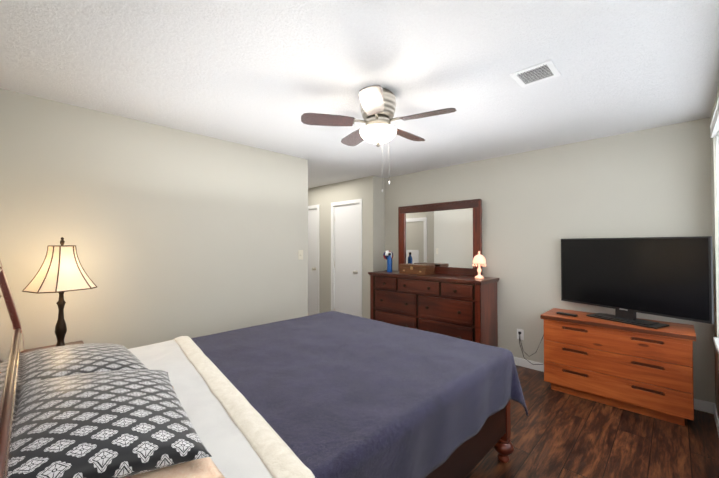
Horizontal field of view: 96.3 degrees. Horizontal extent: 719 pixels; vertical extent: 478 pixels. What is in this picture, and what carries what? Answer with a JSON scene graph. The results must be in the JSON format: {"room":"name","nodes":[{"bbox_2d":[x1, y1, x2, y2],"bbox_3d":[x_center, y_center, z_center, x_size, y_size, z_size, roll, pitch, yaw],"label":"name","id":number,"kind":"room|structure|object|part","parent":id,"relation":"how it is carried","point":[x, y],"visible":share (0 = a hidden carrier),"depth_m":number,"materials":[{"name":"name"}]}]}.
{"room":"bedroom","nodes":[
{"label":"bedroom","id":0,"kind":"room"},
{"bbox_2d":[0,88,307,349],"bbox_3d":[-1.589,0.219,3.093,0.120,2.440,2.595,-1,-1,44],"label":"wall","id":1,"kind":"structure","parent":0,"point":[170,233],"depth_m":2.76,"materials":[{"name":"paint"}]},
{"bbox_2d":[298,250,302,259],"bbox_3d":[-0.710,0.193,3.895,0.014,0.116,0.072,-1,-1,44],"label":"switch plate","id":2,"kind":"object","parent":1,"relation":"attached to","point":[300,254],"visible":1,"depth_m":3.89,"materials":[{"name":"beige plastic"}]},
{"bbox_2d":[0,0,718,188],"bbox_3d":[-0.584,-1.050,3.202,6.035,0.100,4.365,-1,-1,44],"label":"ceiling","id":3,"kind":"structure","parent":0,"point":[264,74],"depth_m":1.92,"materials":[{"name":"white paint"}]},
{"bbox_2d":[301,85,456,191],"bbox_3d":[0.159,-0.665,2.278,1.025,0.698,0.976,-1,-1,44],"label":"fan","id":4,"kind":"object","parent":3,"relation":"hanging from","point":[377,106],"visible":1,"depth_m":2.17,"materials":[{"name":"brown wood"}]},
{"bbox_3d":[0.130,-0.716,2.249,0.260,0.088,0.260,-1,-1,44],"label":"lamp shade","id":5,"kind":"part","parent":4,"relation":"part of","materials":[{"name":"white glass"}]},
{"bbox_2d":[510,59,560,87],"bbox_3d":[1.087,-1.014,1.989,0.225,0.013,0.225,-1,-1,44],"label":"ceiling vent","id":6,"kind":"object","parent":3,"relation":"in","point":[538,73],"visible":0.98,"depth_m":1.98,"materials":[{"name":"silver metal"}]},
{"bbox_2d":[308,118,714,402],"bbox_3d":[0.803,0.245,4.597,6.035,2.440,0.400,-1,-1,44],"label":"wall","id":7,"kind":"structure","parent":0,"point":[538,205],"depth_m":3.50,"materials":[{"name":"paint"}]},
{"bbox_2d":[308,209,316,315],"bbox_3d":[-0.993,0.469,6.062,0.594,2.026,0.106,-1,-1,44],"label":"door","id":8,"kind":"structure","parent":7,"relation":"in","point":[312,262],"depth_m":5.97,"materials":[{"name":"white paint"}]},
{"bbox_2d":[308,205,319,313],"bbox_3d":[-0.950,0.436,6.102,0.740,2.110,0.135,-1,-1,44],"label":"door frame","id":9,"kind":"structure","parent":7,"relation":"attached to","point":[312,207],"depth_m":5.82,"materials":[{"name":"white wood"}]},
{"bbox_2d":[334,204,358,315],"bbox_3d":[-0.228,0.456,5.314,0.594,2.026,0.106,-1,-1,44],"label":"door","id":10,"kind":"structure","parent":7,"relation":"in","point":[346,261],"depth_m":5.32,"materials":[{"name":"white paint"}]},
{"bbox_2d":[331,199,361,316],"bbox_3d":[-0.185,0.423,5.354,0.740,2.110,0.135,-1,-1,44],"label":"door frame","id":11,"kind":"structure","parent":7,"relation":"attached to","point":[344,203],"depth_m":5.41,"materials":[{"name":"white wood"}]},
{"bbox_2d":[517,329,543,364],"bbox_3d":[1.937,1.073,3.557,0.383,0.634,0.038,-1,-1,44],"label":"electrical outlet plate","id":12,"kind":"object","parent":7,"relation":"attached to","point":[520,334],"visible":0.81,"depth_m":3.65,"materials":[{"name":"white plastic"}]},
{"bbox_2d":[514,357,710,412],"bbox_3d":[1.637,1.407,3.861,3.470,0.090,0.015,-1,-1,44],"label":"baseboard","id":13,"kind":"structure","parent":7,"relation":"attached to","point":[705,406],"depth_m":3.51,"materials":[{"name":"white wood"}]},
{"bbox_2d":[466,365,718,477],"bbox_3d":[-0.584,1.490,3.158,6.035,0.100,4.365,-1,-1,44],"label":"floor","id":14,"kind":"structure","parent":0,"point":[556,434],"depth_m":2.25,"materials":[{"name":"brown wood"}]},
{"bbox_2d":[24,341,83,352],"bbox_3d":[-2.044,1.091,2.084,0.570,0.660,0.478,-1,-1,44],"label":"nightstand","id":15,"kind":"object","parent":14,"relation":"on","point":[69,343],"visible":0.02,"depth_m":2.29,"materials":[{"name":"brown wood"}]},
{"bbox_2d":[22,237,96,346],"bbox_3d":[-1.944,0.373,2.098,0.314,0.775,0.314,0,-1,24],"label":"table lamp","id":16,"kind":"object","parent":15,"relation":"on","point":[61,271],"visible":0.83,"depth_m":2.05,"materials":[{"name":"beige fabric"}]},
{"bbox_2d":[0,260,528,477],"bbox_3d":[-0.444,0.689,1.867,1.920,1.457,2.440,-1,-1,44],"label":"bed","id":17,"kind":"object","parent":14,"relation":"on","point":[332,394],"visible":1,"depth_m":1.34,"materials":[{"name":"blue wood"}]},
{"bbox_2d":[191,311,528,477],"bbox_3d":[-0.182,0.920,2.136,1.905,0.438,1.683,-1,-1,44],"label":"blanket","id":18,"kind":"object","parent":17,"relation":"on","point":[337,394],"depth_m":1.58,"materials":[{"name":"blue fabric"}]},
{"bbox_2d":[368,199,498,346],"bbox_3d":[0.882,0.485,4.217,1.664,1.946,0.536,-1,-1,44],"label":"dresser","id":19,"kind":"object","parent":14,"relation":"on","point":[452,296],"visible":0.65,"depth_m":4.10,"materials":[{"name":"brown wood"}]},
{"bbox_2d":[383,250,392,271],"bbox_3d":[0.424,0.322,4.742,0.150,0.310,0.150,-1,-1,44],"label":"trophy","id":20,"kind":"object","parent":19,"relation":"on","point":[385,255],"visible":0.6,"depth_m":4.70,"materials":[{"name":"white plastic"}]},
{"bbox_2d":[387,253,391,271],"bbox_3d":[0.433,0.337,4.621,0.072,0.275,0.071,-1,-1,44],"label":"water bottle","id":21,"kind":"object","parent":19,"relation":"on","point":[389,263],"visible":1,"depth_m":4.59,"materials":[{"name":"blue"}]},
{"bbox_2d":[399,263,434,274],"bbox_3d":[0.776,0.408,4.378,0.432,0.125,0.238,-1,-1,44],"label":"jewelry box","id":22,"kind":"object","parent":19,"relation":"on","point":[419,269],"visible":1,"depth_m":4.28,"materials":[{"name":"brown wood"}]},
{"bbox_2d":[472,251,485,278],"bbox_3d":[1.407,0.301,3.780,0.154,0.318,0.152,-1,-1,44],"label":"lamp","id":23,"kind":"object","parent":19,"relation":"on","point":[479,259],"visible":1,"depth_m":3.74,"materials":[{"name":"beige glass"}]},
{"bbox_2d":[540,308,695,425],"bbox_3d":[2.275,1.080,2.894,1.038,0.710,0.463,-1,-1,44],"label":"chest","id":24,"kind":"object","parent":14,"relation":"on","point":[646,371],"visible":0.98,"depth_m":2.68,"materials":[{"name":"brown wood"}]},
{"bbox_2d":[556,312,577,316],"bbox_3d":[1.980,0.718,3.072,0.045,0.018,0.170,1,-1,-34],"label":"remote","id":25,"kind":"object","parent":24,"relation":"on","point":[568,314],"visible":1,"depth_m":3.06,"materials":[{"name":"black plastic"}]},
{"bbox_2d":[561,236,713,328],"bbox_3d":[2.349,0.356,2.851,0.220,0.735,1.100,0,-1,-26],"label":"tv","id":26,"kind":"object","parent":24,"relation":"on","point":[626,279],"visible":1,"depth_m":2.72,"materials":[{"name":"black plastic"}]},
{"bbox_2d":[710,87,718,414],"bbox_3d":[1.519,0.184,1.122,0.150,2.440,4.365,-1,-1,44],"label":"wall","id":27,"kind":"structure","parent":0,"point":[715,228],"depth_m":2.47,"materials":[{"name":"paint"}]},
{"bbox_2d":[710,97,718,209],"bbox_3d":[1.840,-0.079,1.523,0.090,1.613,2.564,-1,-1,44],"label":"window blinds","id":28,"kind":"object","parent":27,"relation":"attached to","point":[714,126],"visible":1,"depth_m":2.38,"materials":[{"name":"white"}]},
{"bbox_2d":[711,402,718,434],"bbox_3d":[1.460,1.360,1.160,0.015,0.090,4.125,-1,-1,44],"label":"baseboard","id":29,"kind":"structure","parent":27,"relation":"attached to","point":[713,406],"depth_m":2.50,"materials":[{"name":"white wood"}]},
{"bbox_2d":[713,337,718,353],"bbox_3d":[1.866,-0.064,1.497,0.172,1.650,2.570,-1,-1,44],"label":"window","id":30,"kind":"structure","parent":27,"relation":"in","point":[716,341],"depth_m":2.32,"materials":[{"name":"white"}]}
]}

